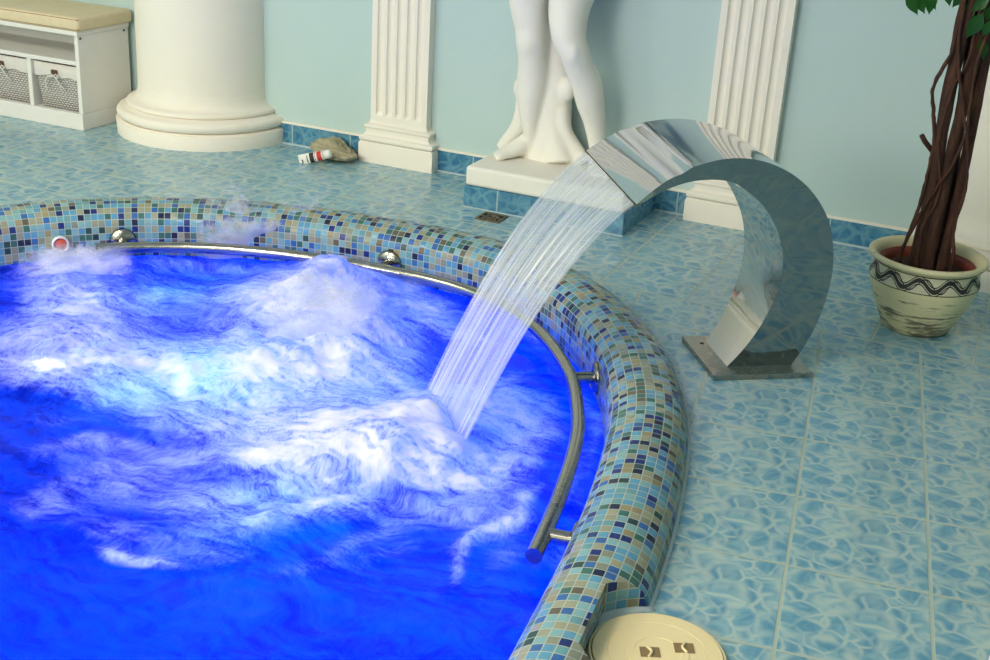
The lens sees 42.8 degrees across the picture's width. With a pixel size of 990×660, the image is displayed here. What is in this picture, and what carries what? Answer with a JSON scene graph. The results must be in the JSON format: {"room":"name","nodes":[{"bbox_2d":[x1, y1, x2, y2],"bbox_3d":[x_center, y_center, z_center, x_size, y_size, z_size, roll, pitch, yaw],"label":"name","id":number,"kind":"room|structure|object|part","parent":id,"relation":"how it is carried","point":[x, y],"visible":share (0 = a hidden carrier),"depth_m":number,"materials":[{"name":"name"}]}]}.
{"room":"indoor spa pool","nodes":[
{"label":"indoor spa pool","id":0,"kind":"room"},
{"bbox_2d":[0,115,989,659],"bbox_3d":[-1.171,0.659,2.116,7.800,0.001,7.375,13,24,21],"label":"floor","id":1,"kind":"structure","parent":0,"point":[841,512],"depth_m":3.39,"materials":[{"name":"tile"}]},
{"bbox_2d":[0,20,130,130],"bbox_3d":[-2.303,-1.285,6.025,1.132,0.448,0.348,13,24,21],"label":"storage bench","id":2,"kind":"object","parent":1,"relation":"on","point":[100,56],"visible":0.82,"depth_m":5.82,"materials":[{"name":"white paint"}]},
{"bbox_2d":[0,53,29,102],"bbox_3d":[-2.233,-1.222,6.000,0.324,0.207,0.322,13,24,21],"label":"wicker basket","id":3,"kind":"object","parent":2,"relation":"on","point":[14,84],"visible":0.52,"depth_m":5.87,"materials":[{"name":"wicker"}]},
{"bbox_3d":[-2.232,-1.366,6.156,1.076,0.353,0.012,13,24,21],"label":"panel","id":4,"kind":"part","parent":2,"relation":"part of","materials":[{"name":"white paint"}]},
{"bbox_2d":[0,32,75,65],"bbox_3d":[-2.299,-1.357,5.995,1.076,0.020,0.324,13,24,21],"label":"shelf","id":5,"kind":"object","parent":2,"relation":"attached to","point":[32,46],"depth_m":5.92,"materials":[{"name":"white paint"}]},
{"bbox_2d":[34,59,78,111],"bbox_3d":[-1.944,-1.156,5.883,0.266,0.207,0.322,13,24,21],"label":"wicker basket","id":6,"kind":"object","parent":2,"relation":"on","point":[57,81],"visible":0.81,"depth_m":5.77,"materials":[{"name":"wicker"}]},
{"bbox_3d":[-2.001,-1.168,5.734,0.034,0.027,0.010,13,24,21],"label":"leather handle","id":7,"kind":"part","parent":6,"relation":"part of","materials":[{"name":"brown leather"}]},
{"bbox_3d":[-2.312,-1.114,6.099,1.120,0.075,0.342,13,24,21],"label":"board","id":8,"kind":"part","parent":2,"relation":"part of","materials":[{"name":"white paint"}]},
{"bbox_2d":[0,0,131,31],"bbox_3d":[-2.288,-1.521,5.929,1.164,0.062,0.366,13,24,21],"label":"seat cushion","id":9,"kind":"object","parent":2,"relation":"on","point":[58,14],"visible":1,"depth_m":5.70,"materials":[{"name":"fabric"}]},
{"bbox_3d":[-1.802,-1.198,5.817,0.022,0.353,0.338,13,24,21],"label":"panel","id":10,"kind":"part","parent":2,"relation":"part of","materials":[{"name":"white paint"}]},
{"bbox_2d":[116,0,282,151],"bbox_3d":[-1.261,-2.278,5.365,0.831,2.900,0.831,13,24,21],"label":"round column","id":11,"kind":"structure","parent":1,"relation":"on","point":[201,87],"depth_m":5.54,"materials":[{"name":"white paint"}]},
{"bbox_2d":[298,150,331,163],"bbox_3d":[-0.780,-0.745,5.458,0.156,0.085,0.038,8,23,12],"label":"tube","id":12,"kind":"object","parent":1,"relation":"on","point":[312,157],"visible":1,"depth_m":5.44,"materials":[{"name":"white plastic"}]},
{"bbox_3d":[-0.790,-0.743,5.452,0.034,0.048,0.013,13,24,21],"label":"black panel","id":13,"kind":"part","parent":12,"relation":"part of","materials":[{"name":"black plastic"}]},
{"bbox_2d":[310,136,357,161],"bbox_3d":[-0.696,-0.797,5.550,0.261,0.088,0.166,20,28,34],"label":"stone","id":14,"kind":"object","parent":1,"relation":"on","point":[341,152],"visible":0.84,"depth_m":5.51,"materials":[{"name":"beige stone"}]},
{"bbox_2d":[0,197,690,659],"bbox_3d":[-1.226,0.694,3.162,3.373,1.025,4.042,13,24,21],"label":"pool","id":15,"kind":"object","parent":1,"relation":"in","point":[614,562],"depth_m":3.74,"materials":[{"name":"multicoloured tile"}]},
{"bbox_3d":[-1.543,-0.305,4.486,0.062,0.062,0.018,-7,25,-24],"label":"push button","id":16,"kind":"part","parent":15,"relation":"part of","materials":[{"name":"red plastic"}]},
{"bbox_2d":[0,254,603,659],"bbox_3d":[-1.266,0.332,3.014,2.947,0.146,3.642,10,24,16],"label":"pool water","id":17,"kind":"object","parent":15,"relation":"in","point":[180,480],"visible":0.92,"depth_m":3.19,"materials":[{"name":"blue liquid"}]},
{"bbox_2d":[29,246,126,276],"bbox_3d":[-1.452,-0.259,4.389,0.486,0.160,0.217,-2,23,-13],"label":"foam spray","id":18,"kind":"object","parent":17,"relation":"on","point":[60,262],"visible":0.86,"depth_m":4.40,"materials":[{"name":"white liquid"}]},
{"bbox_2d":[203,201,308,258],"bbox_3d":[-0.853,-0.426,4.619,0.661,0.357,0.147,2,23,-5],"label":"foam spray","id":19,"kind":"object","parent":17,"relation":"on","point":[228,234],"visible":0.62,"depth_m":4.58,"materials":[{"name":"white liquid"}]},
{"bbox_2d":[266,277,376,340],"bbox_3d":[-0.533,-0.114,3.949,0.482,0.333,0.317,3,23,-2],"label":"foam spray","id":20,"kind":"object","parent":17,"relation":"on","point":[346,313],"visible":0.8,"depth_m":3.93,"materials":[{"name":"white liquid"}]},
{"bbox_2d":[401,279,421,286],"bbox_3d":[-0.364,-0.210,4.493,0.384,0.111,0.133,13,24,21],"label":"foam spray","id":21,"kind":"object","parent":17,"relation":"on","point":[414,284],"visible":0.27,"depth_m":4.46,"materials":[{"name":"blue liquid"}]},
{"bbox_2d":[95,228,599,563],"bbox_3d":[-0.318,0.011,3.913,0.929,0.096,2.468,-15,29,-37],"label":"handrail","id":22,"kind":"object","parent":15,"relation":"attached to","point":[121,240],"visible":0.88,"depth_m":4.10,"materials":[{"name":"silver metal"}]},
{"bbox_2d":[358,0,438,173],"bbox_3d":[-0.344,-2.056,4.965,0.363,2.900,0.070,13,24,21],"label":"fluted pilaster","id":23,"kind":"object","parent":1,"relation":"on","point":[399,133],"visible":1,"depth_m":5.38,"materials":[{"name":"white paint"}]},
{"bbox_2d":[475,211,508,223],"bbox_3d":[-0.013,-0.436,4.896,0.100,0.006,0.100,13,24,21],"label":"floor drain","id":24,"kind":"object","parent":1,"relation":"on","point":[486,216],"visible":1,"depth_m":4.89,"materials":[{"name":"metal"}]},
{"bbox_2d":[462,184,655,236],"bbox_3d":[0.262,-0.528,5.048,0.675,0.088,0.405,13,24,21],"label":"podium","id":25,"kind":"object","parent":1,"relation":"on","point":[475,197],"visible":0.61,"depth_m":4.90,"materials":[{"name":"tile"}]},
{"bbox_2d":[466,0,633,212],"bbox_3d":[0.287,-1.393,4.705,0.718,1.772,0.403,13,24,21],"label":"statue","id":26,"kind":"object","parent":25,"relation":"on","point":[556,67],"visible":0.94,"depth_m":4.92,"materials":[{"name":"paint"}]},
{"bbox_2d":[585,613,727,659],"bbox_3d":[0.308,0.617,2.398,0.274,0.024,0.274,13,24,21],"label":"lid","id":27,"kind":"object","parent":1,"relation":"on","point":[636,636],"visible":1,"depth_m":2.43,"materials":[{"name":"plastic"}]},
{"bbox_2d":[585,119,832,380],"bbox_3d":[0.612,-0.228,3.627,0.637,0.668,0.532,-1,23,-11],"label":"spout","id":28,"kind":"object","parent":1,"relation":"on","point":[776,303],"visible":1,"depth_m":3.55,"materials":[{"name":"silver metal"}]},
{"bbox_2d":[429,153,630,438],"bbox_3d":[0.077,-0.086,3.543,0.540,0.694,0.520,-5,24,-19],"label":"waterfall","id":29,"kind":"object","parent":28,"relation":"attached to","point":[545,250],"visible":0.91,"depth_m":3.46},
{"bbox_3d":[0.745,0.079,3.756,0.303,0.017,0.286,-1,23,-11],"label":"plate","id":30,"kind":"part","parent":28,"relation":"part of","materials":[{"name":"silver metal"}]},
{"bbox_2d":[683,0,798,230],"bbox_3d":[1.004,-1.748,4.421,0.363,2.900,0.070,13,24,21],"label":"fluted pilaster","id":31,"kind":"object","parent":1,"relation":"on","point":[755,37],"visible":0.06,"depth_m":4.76,"materials":[{"name":"white paint"}]},
{"bbox_2d":[869,235,988,337],"bbox_3d":[1.363,-0.128,4.036,0.365,0.250,0.365,13,24,21],"label":"ceramic planter","id":32,"kind":"object","parent":1,"relation":"on","point":[910,301],"visible":0.89,"depth_m":3.92,"materials":[{"name":"beige ceramic"}]},
{"bbox_2d":[880,0,989,271],"bbox_3d":[1.380,-1.034,3.666,0.728,2.137,0.607,-18,31,-41],"label":"potted tree","id":33,"kind":"object","parent":32,"relation":"in","point":[944,190],"visible":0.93,"depth_m":3.81,"materials":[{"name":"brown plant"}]},
{"bbox_3d":[1.363,-0.133,4.034,0.290,0.191,0.290,13,24,21],"label":"nursery pot","id":34,"kind":"part","parent":33,"relation":"part of","materials":[{"name":"ceramic"}]},
{"bbox_3d":[1.390,-1.103,3.635,0.058,1.983,0.048,13,24,21],"label":"stem","id":35,"kind":"part","parent":33,"relation":"part of","materials":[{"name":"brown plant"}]},
{"bbox_3d":[1.396,-1.094,3.613,0.063,1.981,0.063,13,24,21],"label":"stem","id":36,"kind":"part","parent":33,"relation":"part of","materials":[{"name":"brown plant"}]},
{"bbox_3d":[1.443,-1.104,3.645,0.054,1.983,0.061,13,24,21],"label":"stem","id":37,"kind":"part","parent":33,"relation":"part of","materials":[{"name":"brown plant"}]},
{"bbox_3d":[1.421,-1.089,3.604,0.061,1.982,0.067,13,24,21],"label":"stem","id":38,"kind":"part","parent":33,"relation":"part of","materials":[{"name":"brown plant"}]},
{"bbox_3d":[1.450,-1.087,3.605,0.062,1.983,0.054,13,24,21],"label":"stem","id":39,"kind":"part","parent":33,"relation":"part of","materials":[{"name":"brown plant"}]},
{"bbox_3d":[1.469,-1.096,3.630,0.050,1.982,0.051,-2,23,-13],"label":"stem","id":40,"kind":"part","parent":33,"relation":"part of","materials":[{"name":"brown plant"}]},
{"bbox_2d":[912,67,989,293],"bbox_3d":[2.011,-1.584,4.173,0.800,2.900,0.800,13,24,21],"label":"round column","id":41,"kind":"structure","parent":1,"relation":"on","point":[973,223],"depth_m":4.45,"materials":[{"name":"white paint"}]},
{"bbox_2d":[69,0,964,227],"bbox_3d":[0.466,-1.898,4.728,8.000,2.920,0.100,13,24,21],"label":"wall","id":42,"kind":"structure","parent":0,"point":[862,74],"depth_m":4.89,"materials":[{"name":"paint"}]},
{"bbox_2d":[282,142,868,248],"bbox_3d":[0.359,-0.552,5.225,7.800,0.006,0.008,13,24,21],"label":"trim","id":43,"kind":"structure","parent":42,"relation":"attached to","point":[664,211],"depth_m":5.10,"materials":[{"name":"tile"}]},
{"bbox_2d":[279,120,908,246],"bbox_3d":[0.366,-0.595,5.217,7.800,0.092,0.012,13,24,21],"label":"baseboard","id":44,"kind":"structure","parent":42,"relation":"attached to","point":[853,233],"depth_m":5.10,"materials":[{"name":"tile"}]}
]}

